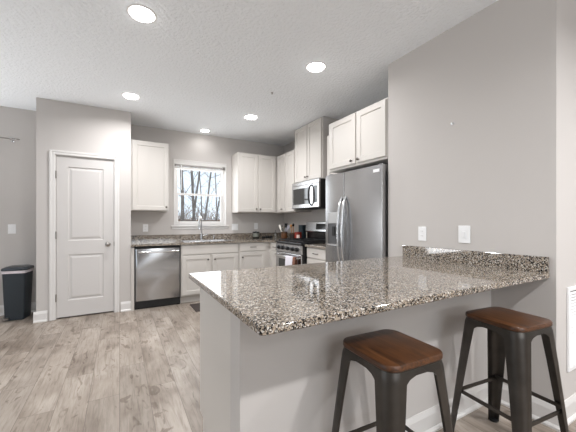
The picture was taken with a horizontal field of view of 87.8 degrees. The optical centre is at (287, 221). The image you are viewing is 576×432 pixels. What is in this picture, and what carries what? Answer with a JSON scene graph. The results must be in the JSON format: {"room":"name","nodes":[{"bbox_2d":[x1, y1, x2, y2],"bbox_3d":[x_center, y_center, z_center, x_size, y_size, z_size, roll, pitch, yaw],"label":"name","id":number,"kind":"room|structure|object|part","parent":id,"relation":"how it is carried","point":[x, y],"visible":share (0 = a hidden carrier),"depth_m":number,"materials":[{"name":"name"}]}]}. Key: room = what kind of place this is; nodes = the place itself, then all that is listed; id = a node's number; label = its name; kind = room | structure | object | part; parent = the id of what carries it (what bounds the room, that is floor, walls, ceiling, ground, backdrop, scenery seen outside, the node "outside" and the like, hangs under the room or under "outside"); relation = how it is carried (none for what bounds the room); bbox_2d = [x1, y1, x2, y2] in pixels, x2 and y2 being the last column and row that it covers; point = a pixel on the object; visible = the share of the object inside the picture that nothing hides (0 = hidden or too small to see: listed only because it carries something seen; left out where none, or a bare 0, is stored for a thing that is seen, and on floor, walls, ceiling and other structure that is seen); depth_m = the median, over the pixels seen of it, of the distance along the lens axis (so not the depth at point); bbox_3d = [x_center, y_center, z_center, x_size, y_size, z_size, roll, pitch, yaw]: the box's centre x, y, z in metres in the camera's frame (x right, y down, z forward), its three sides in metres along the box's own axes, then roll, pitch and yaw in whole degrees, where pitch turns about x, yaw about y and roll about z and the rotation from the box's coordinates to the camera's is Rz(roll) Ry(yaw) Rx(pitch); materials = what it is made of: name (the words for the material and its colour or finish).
{"room":"kitchen","nodes":[
{"label":"kitchen","id":0,"kind":"room"},
{"bbox_2d":[36,97,130,320],"bbox_3d":[-2.762,-0.145,4.147,1.021,2.740,0.578,0,0,-29],"label":"wall","id":1,"kind":"structure","parent":0,"point":[60,125],"depth_m":3.84,"materials":[{"name":"grey paint"}]},
{"bbox_2d":[33,310,47,322],"bbox_3d":[-3.023,1.159,3.655,0.136,0.130,0.026,0,0,-29],"label":"baseboard","id":2,"kind":"structure","parent":1,"relation":"attached to","point":[39,316],"depth_m":3.65,"materials":[{"name":"white paint"}]},
{"bbox_2d":[49,150,118,320],"bbox_3d":[-2.641,0.166,3.921,0.752,2.118,0.176,0,0,-29],"label":"door","id":3,"kind":"structure","parent":1,"relation":"in","point":[83,187],"depth_m":3.89,"materials":[{"name":"white paint"}]},
{"bbox_2d":[121,301,130,311],"bbox_3d":[-2.222,1.159,4.105,0.121,0.130,0.026,0,0,-29],"label":"baseboard","id":4,"kind":"structure","parent":1,"relation":"attached to","point":[125,306],"depth_m":4.10,"materials":[{"name":"white paint"}]},
{"bbox_2d":[0,106,283,304],"bbox_3d":[-3.094,-0.145,4.361,7.083,2.740,0.120,0,0,-29],"label":"wall","id":5,"kind":"structure","parent":0,"point":[18,157],"depth_m":4.09,"materials":[{"name":"grey paint"}]},
{"bbox_2d":[0,137,19,141],"bbox_3d":[-4.620,-1.085,3.376,2.456,0.060,0.102,0,0,-29],"label":"curtain rod","id":6,"kind":"object","parent":5,"relation":"attached to","point":[9,138],"visible":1,"depth_m":3.90,"materials":[{"name":"grey metal"}]},
{"bbox_2d":[8,224,15,233],"bbox_3d":[-3.659,0.097,3.967,0.080,0.125,0.013,0,0,-29],"label":"light switch","id":7,"kind":"object","parent":5,"relation":"attached to","point":[11,227],"visible":1,"depth_m":3.97,"materials":[{"name":"white plastic"}]},
{"bbox_2d":[0,302,35,315],"bbox_3d":[-4.700,1.159,3.374,3.115,0.130,0.026,0,0,-29],"label":"baseboard","id":8,"kind":"structure","parent":5,"relation":"attached to","point":[33,304],"depth_m":4.06,"materials":[{"name":"white paint"}]},
{"bbox_2d":[143,224,147,231],"bbox_3d":[-2.263,0.100,4.755,0.075,0.118,0.009,0,0,-29],"label":"wall outlet","id":9,"kind":"object","parent":5,"relation":"attached to","point":[145,226],"visible":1,"depth_m":4.75,"materials":[{"name":"white plastic"}]},
{"bbox_2d":[131,139,168,211],"bbox_3d":[-2.133,-0.682,4.612,0.527,1.037,0.382,0,0,-29],"label":"upper cabinet","id":10,"kind":"object","parent":5,"relation":"attached to","point":[149,160],"visible":0.83,"depth_m":4.47,"materials":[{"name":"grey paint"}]},
{"bbox_2d":[171,159,228,228],"bbox_3d":[-1.528,-0.461,5.222,0.975,1.164,0.155,0,0,-29],"label":"window","id":11,"kind":"structure","parent":5,"relation":"in","point":[221,224],"depth_m":5.21,"materials":[{"name":"white paint"}]},
{"bbox_3d":[-1.558,-0.727,5.274,0.801,0.535,0.026,0,0,-29],"label":"sash","id":12,"kind":"part","parent":11,"relation":"part of","materials":[{"name":"white paint"}]},
{"bbox_3d":[-1.543,-0.229,5.247,0.801,0.517,0.026,0,0,-29],"label":"sash","id":13,"kind":"part","parent":11,"relation":"part of","materials":[{"name":"white paint"}]},
{"bbox_2d":[175,160,224,189],"bbox_3d":[-1.518,-0.699,5.203,0.863,0.656,0.054,0,0,-29],"label":"window blind","id":14,"kind":"object","parent":11,"relation":"attached to","point":[186,167],"visible":0.95,"depth_m":5.17,"materials":[{"name":"white paint"}]},
{"bbox_3d":[-1.520,-0.905,5.207,0.855,0.034,0.040,0,0,-29],"label":"rail","id":15,"kind":"part","parent":14,"relation":"part of","materials":[{"name":"white paint"}]},
{"bbox_3d":[-1.513,0.090,5.193,0.975,0.062,0.090,0,0,-29],"label":"sill","id":16,"kind":"part","parent":11,"relation":"part of","materials":[{"name":"white paint"}]},
{"bbox_2d":[131,232,289,241],"bbox_3d":[-1.024,0.262,4.879,2.723,0.098,1.004,0,0,-29],"label":"backsplash","id":17,"kind":"structure","parent":5,"relation":"attached to","point":[134,238],"depth_m":5.12,"materials":[{"name":"stone"}]},
{"bbox_2d":[232,224,237,229],"bbox_3d":[-0.968,0.097,5.481,0.116,0.118,0.013,0,0,-29],"label":"light switch","id":18,"kind":"object","parent":5,"relation":"attached to","point":[234,226],"visible":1,"depth_m":5.48,"materials":[{"name":"white plastic"}]},
{"bbox_2d":[231,152,275,212],"bbox_3d":[-0.609,-0.682,5.469,0.750,1.037,0.382,0,0,-29],"label":"upper cabinet","id":19,"kind":"object","parent":5,"relation":"attached to","point":[253,176],"visible":1,"depth_m":5.31,"materials":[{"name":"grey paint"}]},
{"bbox_3d":[-0.697,-0.682,5.245,0.348,1.013,0.019,0,0,-29],"label":"door","id":20,"kind":"part","parent":19,"relation":"part of","materials":[{"name":"grey paint"}]},
{"bbox_3d":[-0.383,-0.682,5.422,0.332,1.013,0.019,0,0,-29],"label":"door","id":21,"kind":"part","parent":19,"relation":"part of","materials":[{"name":"grey paint"}]},
{"bbox_2d":[0,0,497,145],"bbox_3d":[0.079,-1.556,0.778,9.100,0.080,9.478,0,0,-29],"label":"ceiling","id":22,"kind":"structure","parent":0,"point":[210,65],"depth_m":2.75,"materials":[{"name":"white paint"}]},
{"bbox_2d":[122,92,139,99],"bbox_3d":[-1.892,-1.504,3.609,0.200,0.022,0.200,0,0,-29],"label":"recessed light","id":23,"kind":"object","parent":22,"relation":"in","point":[132,96],"visible":1,"depth_m":3.58,"materials":[{"name":"white paint"}]},
{"bbox_2d":[126,4,156,22],"bbox_3d":[-1.065,-1.504,2.184,0.200,0.022,0.200,0,0,-29],"label":"recessed light","id":24,"kind":"object","parent":22,"relation":"in","point":[137,12],"visible":1,"depth_m":2.16,"materials":[{"name":"white paint"}]},
{"bbox_2d":[244,115,257,119],"bbox_3d":[-0.535,-1.504,4.332,0.200,0.022,0.200,0,0,-29],"label":"recessed light","id":25,"kind":"object","parent":22,"relation":"in","point":[251,117],"visible":1,"depth_m":4.30,"materials":[{"name":"white paint"}]},
{"bbox_2d":[306,62,325,71],"bbox_3d":[0.274,-1.504,2.932,0.200,0.022,0.200,0,0,-29],"label":"recessed light","id":26,"kind":"object","parent":22,"relation":"in","point":[313,66],"visible":1,"depth_m":2.90,"materials":[{"name":"white paint"}]},
{"bbox_2d":[0,301,575,431],"bbox_3d":[0.079,1.250,0.778,9.100,0.050,9.478,0,0,-29],"label":"floor","id":27,"kind":"structure","parent":0,"point":[138,370],"depth_m":2.37,"materials":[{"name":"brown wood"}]},
{"bbox_2d":[0,264,33,320],"bbox_3d":[-3.428,0.890,3.796,0.257,0.659,0.297,0,0,-20],"label":"trash can","id":28,"kind":"object","parent":27,"relation":"on","point":[17,280],"visible":1,"depth_m":3.71,"materials":[{"name":"grey plastic"}]},
{"bbox_3d":[-3.432,0.582,3.807,0.257,0.043,0.275,0,0,-20],"label":"lid","id":29,"kind":"part","parent":28,"relation":"part of","materials":[{"name":"grey plastic"}]},
{"bbox_2d":[131,247,133,310],"bbox_3d":[-2.283,0.790,4.380,0.038,0.868,0.582,0,0,-29],"label":"strip","id":30,"kind":"object","parent":27,"relation":"on","point":[132,248],"visible":0.64,"depth_m":4.13,"materials":[{"name":"grey paint"}]},
{"bbox_2d":[134,245,179,309],"bbox_3d":[-1.972,0.790,4.493,0.604,0.868,0.631,0,0,-29],"label":"dishwasher","id":31,"kind":"object","parent":27,"relation":"on","point":[156,268],"visible":0.98,"depth_m":4.26,"materials":[{"name":"silver metal"}]},
{"bbox_3d":[-1.873,1.169,4.317,0.596,0.112,0.015,0,0,-29],"label":"kick plate","id":32,"kind":"part","parent":31,"relation":"part of","materials":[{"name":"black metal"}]},
{"bbox_3d":[-1.832,0.423,4.245,0.530,0.027,0.061,0,0,-29],"label":"handle","id":33,"kind":"part","parent":31,"relation":"part of","materials":[{"name":"silver metal"}]},
{"bbox_2d":[190,303,199,311],"bbox_3d":[-0.955,1.219,4.451,0.900,0.009,0.415,0,0,-29],"label":"kitchen mat","id":34,"kind":"object","parent":27,"relation":"on","point":[196,306],"visible":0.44,"depth_m":4.29,"materials":[{"name":"grey fabric"}]},
{"bbox_2d":[180,243,237,302],"bbox_3d":[-1.337,0.784,4.902,0.892,0.880,0.657,0,0,-29],"label":"base cabinet","id":35,"kind":"object","parent":27,"relation":"on","point":[194,258],"visible":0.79,"depth_m":4.58,"materials":[{"name":"grey paint"}]},
{"bbox_3d":[-1.390,0.802,4.540,0.416,0.585,0.019,0,0,-29],"label":"door","id":36,"kind":"part","parent":35,"relation":"part of","materials":[{"name":"grey paint"}]},
{"bbox_3d":[-1.194,0.423,4.650,0.866,0.133,0.019,0,0,-29],"label":"false drawer","id":37,"kind":"part","parent":35,"relation":"part of","materials":[{"name":"grey paint"}]},
{"bbox_2d":[131,232,289,246],"bbox_3d":[-1.024,0.277,4.879,2.723,0.128,1.004,0,0,-29],"label":"countertop","id":38,"kind":"structure","parent":35,"relation":"on","point":[136,240],"depth_m":4.96,"materials":[{"name":"stone"}]},
{"bbox_2d":[198,216,206,239],"bbox_3d":[-1.465,0.110,5.039,0.110,0.402,0.247,0,0,17],"label":"kitchen faucet","id":39,"kind":"object","parent":38,"relation":"on","point":[200,217],"visible":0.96,"depth_m":5.08,"materials":[{"name":"silver metal"}]},
{"bbox_2d":[179,239,233,241],"bbox_3d":[-1.328,0.395,4.869,0.780,0.180,0.450,0,0,-29],"label":"sink","id":40,"kind":"object","parent":38,"relation":"in","point":[211,240],"visible":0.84,"depth_m":4.99,"materials":[{"name":"silver metal"}]},
{"bbox_2d":[252,231,258,238],"bbox_3d":[-0.592,0.239,5.541,0.132,0.144,0.132,0,0,-29],"label":"canister","id":41,"kind":"object","parent":38,"relation":"on","point":[255,233],"visible":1,"depth_m":5.49,"materials":[{"name":"grey"}]},
{"bbox_2d":[281,232,287,238],"bbox_3d":[-0.067,0.243,5.280,0.118,0.135,0.118,0,0,-29],"label":"utensil crock","id":42,"kind":"object","parent":38,"relation":"on","point":[283,234],"visible":0.77,"depth_m":5.23,"materials":[{"name":"brown"}]},
{"bbox_2d":[294,232,301,237],"bbox_3d":[0.171,0.242,5.081,0.124,0.138,0.124,0,0,-29],"label":"tin","id":43,"kind":"object","parent":38,"relation":"on","point":[297,234],"visible":0.74,"depth_m":5.03,"materials":[{"name":"red metal"}]},
{"bbox_2d":[298,225,305,237],"bbox_3d":[0.247,0.182,5.181,0.136,0.258,0.136,0,0,-29],"label":"tin","id":44,"kind":"object","parent":38,"relation":"on","point":[301,228],"visible":0.7,"depth_m":5.12,"materials":[{"name":"blue metal"}]},
{"bbox_3d":[-0.998,0.802,4.761,0.416,0.585,0.019,0,0,-29],"label":"door","id":45,"kind":"part","parent":35,"relation":"part of","materials":[{"name":"grey paint"}]},
{"bbox_2d":[200,288,229,431],"bbox_3d":[0.414,0.784,1.990,1.842,0.880,0.576,0,0,-29],"label":"base cabinet","id":46,"kind":"object","parent":27,"relation":"on","point":[214,317],"visible":0.06,"depth_m":1.50,"materials":[{"name":"grey paint"}]},
{"bbox_2d":[189,245,549,335],"bbox_3d":[0.489,0.277,1.801,1.896,0.128,1.064,0,0,-29],"label":"countertop","id":47,"kind":"structure","parent":46,"relation":"on","point":[276,299],"depth_m":1.48,"materials":[{"name":"stone"}]},
{"bbox_2d":[238,242,269,268],"bbox_3d":[-0.696,0.784,5.258,0.565,0.880,0.664,0,0,-29],"label":"base cabinet","id":48,"kind":"object","parent":27,"relation":"on","point":[250,254],"visible":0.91,"depth_m":5.00,"materials":[{"name":"grey paint"}]},
{"bbox_3d":[-0.587,0.418,4.992,0.460,0.123,0.019,0,0,-29],"label":"drawer","id":49,"kind":"part","parent":48,"relation":"part of","materials":[{"name":"grey paint"}]},
{"bbox_3d":[-0.587,0.797,4.992,0.460,0.595,0.019,0,0,-29],"label":"door","id":50,"kind":"part","parent":48,"relation":"part of","materials":[{"name":"grey paint"}]},
{"bbox_2d":[270,242,275,266],"bbox_3d":[0.023,0.784,5.117,0.664,0.880,0.394,0,0,-29],"label":"base cabinet","id":51,"kind":"object","parent":27,"relation":"on","point":[272,244],"visible":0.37,"depth_m":5.02,"materials":[{"name":"grey paint"}]},
{"bbox_3d":[-0.208,0.418,4.947,0.019,0.123,0.292,0,0,-29],"label":"drawer","id":52,"kind":"part","parent":51,"relation":"part of","materials":[{"name":"grey paint"}]},
{"bbox_3d":[-0.208,0.797,4.947,0.019,0.595,0.292,0,0,-29],"label":"door","id":53,"kind":"part","parent":51,"relation":"part of","materials":[{"name":"grey paint"}]},
{"bbox_2d":[274,222,325,265],"bbox_3d":[0.253,0.612,4.570,0.709,1.225,0.770,0,0,-29],"label":"gas range","id":54,"kind":"object","parent":27,"relation":"on","point":[316,231],"visible":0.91,"depth_m":4.54,"materials":[{"name":"silver metal"}]},
{"bbox_2d":[285,255,292,265],"bbox_3d":[0.024,0.656,4.267,0.052,0.336,0.195,0,0,-29],"label":"dish towel","id":55,"kind":"object","parent":54,"relation":"hanging from","point":[288,259],"visible":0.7,"depth_m":4.26,"materials":[{"name":"white fabric"}]},
{"bbox_3d":[0.003,0.731,4.429,0.021,0.537,0.762,0,0,-29],"label":"oven door","id":56,"kind":"part","parent":54,"relation":"part of","materials":[{"name":"silver metal"}]},
{"bbox_3d":[0.000,0.396,4.427,0.028,0.118,0.766,0,0,-29],"label":"control panel","id":57,"kind":"part","parent":54,"relation":"part of","materials":[{"name":"silver metal"}]},
{"bbox_2d":[292,257,296,264],"bbox_3d":[0.092,0.641,4.145,0.052,0.306,0.065,0,0,-29],"label":"dish towel","id":58,"kind":"object","parent":54,"relation":"hanging from","point":[294,261],"visible":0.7,"depth_m":4.14,"materials":[{"name":"brown fabric"}]},
{"bbox_2d":[276,240,325,245],"bbox_3d":[0.249,0.314,4.567,0.592,0.028,0.770,0,0,-29],"label":"cooktop","id":59,"kind":"object","parent":54,"relation":"in","point":[281,242],"depth_m":4.32,"materials":[{"name":"black metal"}]},
{"bbox_2d":[306,222,325,232],"bbox_3d":[0.522,0.085,4.721,0.092,0.170,0.770,0,0,-29],"label":"control panel","id":60,"kind":"object","parent":54,"relation":"attached to","point":[311,227],"depth_m":4.78,"materials":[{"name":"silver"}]},
{"bbox_2d":[307,247,325,263],"bbox_3d":[0.624,0.784,4.049,0.664,0.880,0.477,0,0,-29],"label":"base cabinet","id":61,"kind":"object","parent":27,"relation":"on","point":[314,255],"visible":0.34,"depth_m":3.92,"materials":[{"name":"grey paint"}]},
{"bbox_2d":[305,243,325,248],"bbox_3d":[0.630,0.277,4.055,0.648,0.128,0.485,0,0,-29],"label":"countertop","id":62,"kind":"structure","parent":61,"relation":"on","point":[320,246],"depth_m":3.91,"materials":[{"name":"stone"}]},
{"bbox_3d":[0.371,0.797,3.917,0.019,0.595,0.425,0,0,-29],"label":"door","id":63,"kind":"part","parent":61,"relation":"part of","materials":[{"name":"grey paint"}]},
{"bbox_2d":[326,163,387,261],"bbox_3d":[0.929,0.325,3.412,0.722,1.800,0.910,0,0,-29],"label":"refrigerator","id":64,"kind":"object","parent":27,"relation":"on","point":[356,200],"visible":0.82,"depth_m":3.18,"materials":[{"name":"grey metal"}]},
{"bbox_3d":[0.573,0.288,3.538,0.079,1.692,0.342,0,0,-29],"label":"freezer door","id":65,"kind":"part","parent":64,"relation":"part of","materials":[{"name":"silver metal"}]},
{"bbox_3d":[0.582,0.122,3.378,0.084,0.813,0.026,0,0,-29],"label":"handle","id":66,"kind":"part","parent":64,"relation":"part of","materials":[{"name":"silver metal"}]},
{"bbox_3d":[0.616,0.122,3.318,0.084,0.813,0.027,0,0,-29],"label":"handle","id":67,"kind":"part","parent":64,"relation":"part of","materials":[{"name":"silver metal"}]},
{"bbox_3d":[0.798,0.288,3.138,0.079,1.692,0.560,0,0,-29],"label":"fridge door","id":68,"kind":"part","parent":64,"relation":"part of","materials":[{"name":"silver metal"}]},
{"bbox_2d":[332,329,452,431],"bbox_3d":[0.418,0.864,1.224,0.415,0.722,0.415,0,0,-26],"label":"bar stool","id":69,"kind":"object","parent":27,"relation":"on","point":[393,358],"visible":1,"depth_m":1.12,"materials":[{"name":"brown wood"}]},
{"bbox_3d":[0.235,0.878,1.286,0.174,0.692,0.201,0,0,19],"label":"leg","id":70,"kind":"part","parent":69,"relation":"part of","materials":[{"name":"grey metal"}]},
{"bbox_3d":[0.357,0.878,1.041,0.201,0.692,0.174,0,0,19],"label":"leg","id":71,"kind":"part","parent":69,"relation":"part of","materials":[{"name":"grey metal"}]},
{"bbox_3d":[0.418,0.540,1.224,0.304,0.026,0.304,0,0,-26],"label":"seat frame","id":72,"kind":"part","parent":69,"relation":"part of","materials":[{"name":"grey metal"}]},
{"bbox_3d":[0.418,0.514,1.224,0.304,0.024,0.304,0,0,-26],"label":"seat","id":73,"kind":"part","parent":69,"relation":"part of","materials":[{"name":"brown wood"}]},
{"bbox_3d":[0.602,0.878,1.163,0.174,0.692,0.201,0,0,19],"label":"leg","id":74,"kind":"part","parent":69,"relation":"part of","materials":[{"name":"grey metal"}]},
{"bbox_2d":[451,307,568,431],"bbox_3d":[1.170,0.864,1.601,0.415,0.722,0.415,0,0,-23],"label":"bar stool","id":75,"kind":"object","parent":27,"relation":"on","point":[510,333],"visible":1,"depth_m":1.53,"materials":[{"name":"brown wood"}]},
{"bbox_3d":[0.991,0.878,1.673,0.174,0.692,0.201,0,0,22],"label":"leg","id":76,"kind":"part","parent":75,"relation":"part of","materials":[{"name":"grey metal"}]},
{"bbox_3d":[1.242,0.878,1.781,0.201,0.692,0.174,0,0,22],"label":"leg","id":77,"kind":"part","parent":75,"relation":"part of","materials":[{"name":"grey metal"}]},
{"bbox_3d":[1.170,0.540,1.601,0.304,0.026,0.304,0,0,-23],"label":"seat frame","id":78,"kind":"part","parent":75,"relation":"part of","materials":[{"name":"grey metal"}]},
{"bbox_3d":[1.170,0.514,1.601,0.304,0.024,0.304,0,0,-23],"label":"seat","id":79,"kind":"part","parent":75,"relation":"part of","materials":[{"name":"brown wood"}]},
{"bbox_3d":[1.099,0.878,1.421,0.201,0.692,0.174,0,0,22],"label":"leg","id":80,"kind":"part","parent":75,"relation":"part of","materials":[{"name":"grey metal"}]},
{"bbox_3d":[1.350,0.878,1.530,0.174,0.692,0.201,0,0,22],"label":"leg","id":81,"kind":"part","parent":75,"relation":"part of","materials":[{"name":"grey metal"}]},
{"bbox_2d":[284,141,325,232],"bbox_3d":[0.758,-0.145,4.616,0.120,2.740,3.213,0,0,-29],"label":"wall","id":82,"kind":"structure","parent":0,"point":[319,215],"depth_m":5.48,"materials":[{"name":"grey paint"}]},
{"bbox_2d":[276,150,311,213],"bbox_3d":[-0.004,-0.682,5.458,0.377,1.037,0.994,0,0,-29],"label":"upper cabinet","id":83,"kind":"object","parent":82,"relation":"attached to","point":[285,163],"visible":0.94,"depth_m":5.21,"materials":[{"name":"grey paint"}]},
{"bbox_3d":[-0.119,-0.682,5.360,0.019,1.013,0.280,0,0,-29],"label":"door","id":84,"kind":"part","parent":83,"relation":"part of","materials":[{"name":"grey paint"}]},
{"bbox_3d":[0.031,-0.682,5.093,0.019,1.013,0.297,0,0,-29],"label":"door","id":85,"kind":"part","parent":83,"relation":"part of","materials":[{"name":"grey paint"}]},
{"bbox_2d":[295,116,338,182],"bbox_3d":[0.431,-1.067,4.685,0.377,0.888,0.769,0,0,-29],"label":"upper cabinet","id":86,"kind":"object","parent":82,"relation":"attached to","point":[310,139],"visible":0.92,"depth_m":4.49,"materials":[{"name":"grey paint"}]},
{"bbox_3d":[0.207,-1.069,4.780,0.019,0.863,0.361,0,0,-29],"label":"door","id":87,"kind":"part","parent":86,"relation":"part of","materials":[{"name":"grey paint"}]},
{"bbox_2d":[292,178,325,209],"bbox_3d":[0.396,-0.409,4.660,0.464,0.416,0.765,0,0,-29],"label":"microwave","id":88,"kind":"object","parent":86,"relation":"attached to","point":[311,194],"visible":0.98,"depth_m":4.44,"materials":[{"name":"silver metal"}]},
{"bbox_3d":[0.226,-0.387,4.651,0.030,0.351,0.615,0,0,-29],"label":"door","id":89,"kind":"part","parent":88,"relation":"part of","materials":[{"name":"silver metal"}]},
{"bbox_3d":[0.319,-0.390,4.396,0.072,0.319,0.034,0,0,-29],"label":"handle","id":90,"kind":"part","parent":88,"relation":"part of","materials":[{"name":"black"}]},
{"bbox_3d":[0.415,-0.387,4.315,0.030,0.351,0.146,0,0,-29],"label":"control panel","id":91,"kind":"part","parent":88,"relation":"part of","materials":[{"name":"silver metal"}]},
{"bbox_3d":[0.391,-1.069,4.452,0.019,0.863,0.358,0,0,-29],"label":"door","id":92,"kind":"part","parent":86,"relation":"part of","materials":[{"name":"grey paint"}]},
{"bbox_3d":[0.641,-1.067,4.366,0.324,0.888,0.006,0,0,-29],"label":"panel","id":93,"kind":"part","parent":86,"relation":"part of","materials":[{"name":"grey paint"}]},
{"bbox_2d":[327,136,337,175],"bbox_3d":[0.783,-0.682,4.089,0.347,1.037,0.390,0,0,-29],"label":"upper cabinet","id":94,"kind":"object","parent":82,"relation":"attached to","point":[328,172],"visible":0.14,"depth_m":4.13,"materials":[{"name":"grey paint"}]},
{"bbox_2d":[329,97,387,172],"bbox_3d":[0.976,-0.905,3.430,0.657,0.590,0.928,0,0,-29],"label":"upper cabinet","id":95,"kind":"object","parent":82,"relation":"attached to","point":[358,140],"visible":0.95,"depth_m":3.20,"materials":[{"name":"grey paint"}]},
{"bbox_3d":[0.625,-0.912,3.465,0.019,0.549,0.462,0,0,-29],"label":"door","id":96,"kind":"part","parent":95,"relation":"part of","materials":[{"name":"grey paint"}]},
{"bbox_3d":[0.847,-0.912,3.071,0.019,0.549,0.404,0,0,-29],"label":"door","id":97,"kind":"part","parent":95,"relation":"part of","materials":[{"name":"grey paint"}]},
{"bbox_2d":[230,290,490,431],"bbox_3d":[0.585,0.782,1.687,1.844,0.884,0.118,0,0,-29],"label":"wall","id":98,"kind":"structure","parent":0,"point":[287,381],"depth_m":1.39,"materials":[{"name":"grey paint"}]},
{"bbox_2d":[405,382,487,431],"bbox_3d":[0.609,1.159,1.618,1.818,0.130,0.026,0,0,-29],"label":"baseboard","id":99,"kind":"structure","parent":98,"relation":"attached to","point":[429,420],"depth_m":1.78,"materials":[{"name":"white paint"}]},
{"bbox_2d":[388,0,575,400],"bbox_3d":[2.474,-0.145,3.005,2.741,2.740,1.277,0,0,-29],"label":"wall","id":100,"kind":"structure","parent":0,"point":[504,75],"depth_m":2.04,"materials":[{"name":"grey paint"}]},
{"bbox_2d":[418,227,425,240],"bbox_3d":[1.147,0.102,2.560,0.009,0.120,0.076,0,0,-29],"label":"wall outlet","id":101,"kind":"object","parent":100,"relation":"attached to","point":[421,230],"visible":1,"depth_m":2.56,"materials":[{"name":"white plastic"}]},
{"bbox_2d":[458,226,469,242],"bbox_3d":[1.321,0.095,2.247,0.013,0.130,0.088,0,0,-29],"label":"light switch","id":102,"kind":"object","parent":100,"relation":"attached to","point":[463,231],"visible":1,"depth_m":2.24,"materials":[{"name":"white plastic"}]},
{"bbox_2d":[403,245,548,272],"bbox_3d":[1.307,0.262,2.260,0.020,0.099,1.057,0,0,-29],"label":"backsplash","id":103,"kind":"structure","parent":100,"relation":"attached to","point":[540,264],"depth_m":2.11,"materials":[{"name":"stone"}]},
{"bbox_2d":[501,384,559,431],"bbox_3d":[1.500,1.159,1.915,0.026,0.130,0.383,0,0,-29],"label":"baseboard","id":104,"kind":"structure","parent":100,"relation":"attached to","point":[540,408],"depth_m":1.84,"materials":[{"name":"white paint"}]},
{"bbox_2d":[567,285,575,371],"bbox_3d":[1.920,0.666,1.954,0.458,0.520,0.012,0,0,-29],"label":"air vent","id":105,"kind":"object","parent":100,"relation":"in","point":[571,291],"visible":1,"depth_m":1.87,"materials":[{"name":"white plastic"}]},
{"bbox_2d":[564,393,575,424],"bbox_3d":[2.750,1.159,2.413,2.641,0.130,0.026,0,0,-29],"label":"baseboard","id":106,"kind":"structure","parent":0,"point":[570,403],"depth_m":1.85,"materials":[{"name":"white paint"}]},
{"label":"outside","id":107,"kind":"structure","parent":0,"visible":0},
{"bbox_3d":[-5.430,0.872,25.973,32.000,2.979,39.400,0,0,-29],"label":"ground","id":108,"kind":"structure","parent":107,"visible":0},
{"bbox_2d":[178,169,200,220],"bbox_3d":[-4.282,-3.609,12.232,3.319,11.570,5.123,0,0,29],"label":"bare tree","id":109,"kind":"object","parent":108,"relation":"on","point":[182,190],"visible":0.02,"depth_m":12.39,"materials":[{"name":"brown plant"}]},
{"bbox_2d":[178,167,216,220],"bbox_3d":[-5.350,-3.213,12.887,5.276,10.704,2.958,0,0,-21],"label":"bare tree","id":110,"kind":"object","parent":108,"relation":"on","point":[191,171],"visible":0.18,"depth_m":13.10,"materials":[{"name":"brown plant"}]},
{"bbox_2d":[178,171,217,220],"bbox_3d":[-7.215,-4.400,25.152,4.748,10.854,4.167,0,0,18],"label":"bare tree","id":111,"kind":"object","parent":108,"relation":"on","point":[197,171],"visible":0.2,"depth_m":25.62,"materials":[{"name":"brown plant"}]},
{"bbox_2d":[178,172,218,220],"bbox_3d":[-3.581,-3.446,14.927,4.057,10.959,4.905,0,0,22],"label":"bare tree","id":112,"kind":"object","parent":108,"relation":"on","point":[210,177],"visible":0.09,"depth_m":14.91,"materials":[{"name":"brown plant"}]},
{"bbox_2d":[179,168,217,220],"bbox_3d":[-4.972,-3.063,14.681,6.265,10.274,3.977,0,0,-40],"label":"bare tree","id":113,"kind":"object","parent":108,"relation":"on","point":[199,175],"visible":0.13,"depth_m":14.21,"materials":[{"name":"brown plant"}]},
{"bbox_2d":[178,202,219,220],"bbox_3d":[-5.519,-0.151,20.408,7.648,4.102,13.018,0,0,-29],"label":"brushwood","id":114,"kind":"object","parent":108,"relation":"on","point":[215,210],"visible":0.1,"depth_m":22.50,"materials":[{"name":"brown"}]},
{"bbox_2d":[178,176,219,219],"bbox_3d":[-3.972,-3.580,18.269,6.620,10.752,2.653,0,0,-19],"label":"bare tree","id":115,"kind":"object","parent":108,"relation":"on","point":[201,176],"visible":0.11,"depth_m":18.18,"materials":[{"name":"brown plant"}]},
{"bbox_2d":[201,172,219,218],"bbox_3d":[-6.089,-4.048,25.118,5.727,10.349,3.699,0,0,-37],"label":"bare tree","id":116,"kind":"object","parent":108,"relation":"on","point":[215,172],"visible":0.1,"depth_m":25.24,"materials":[{"name":"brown plant"}]}
]}

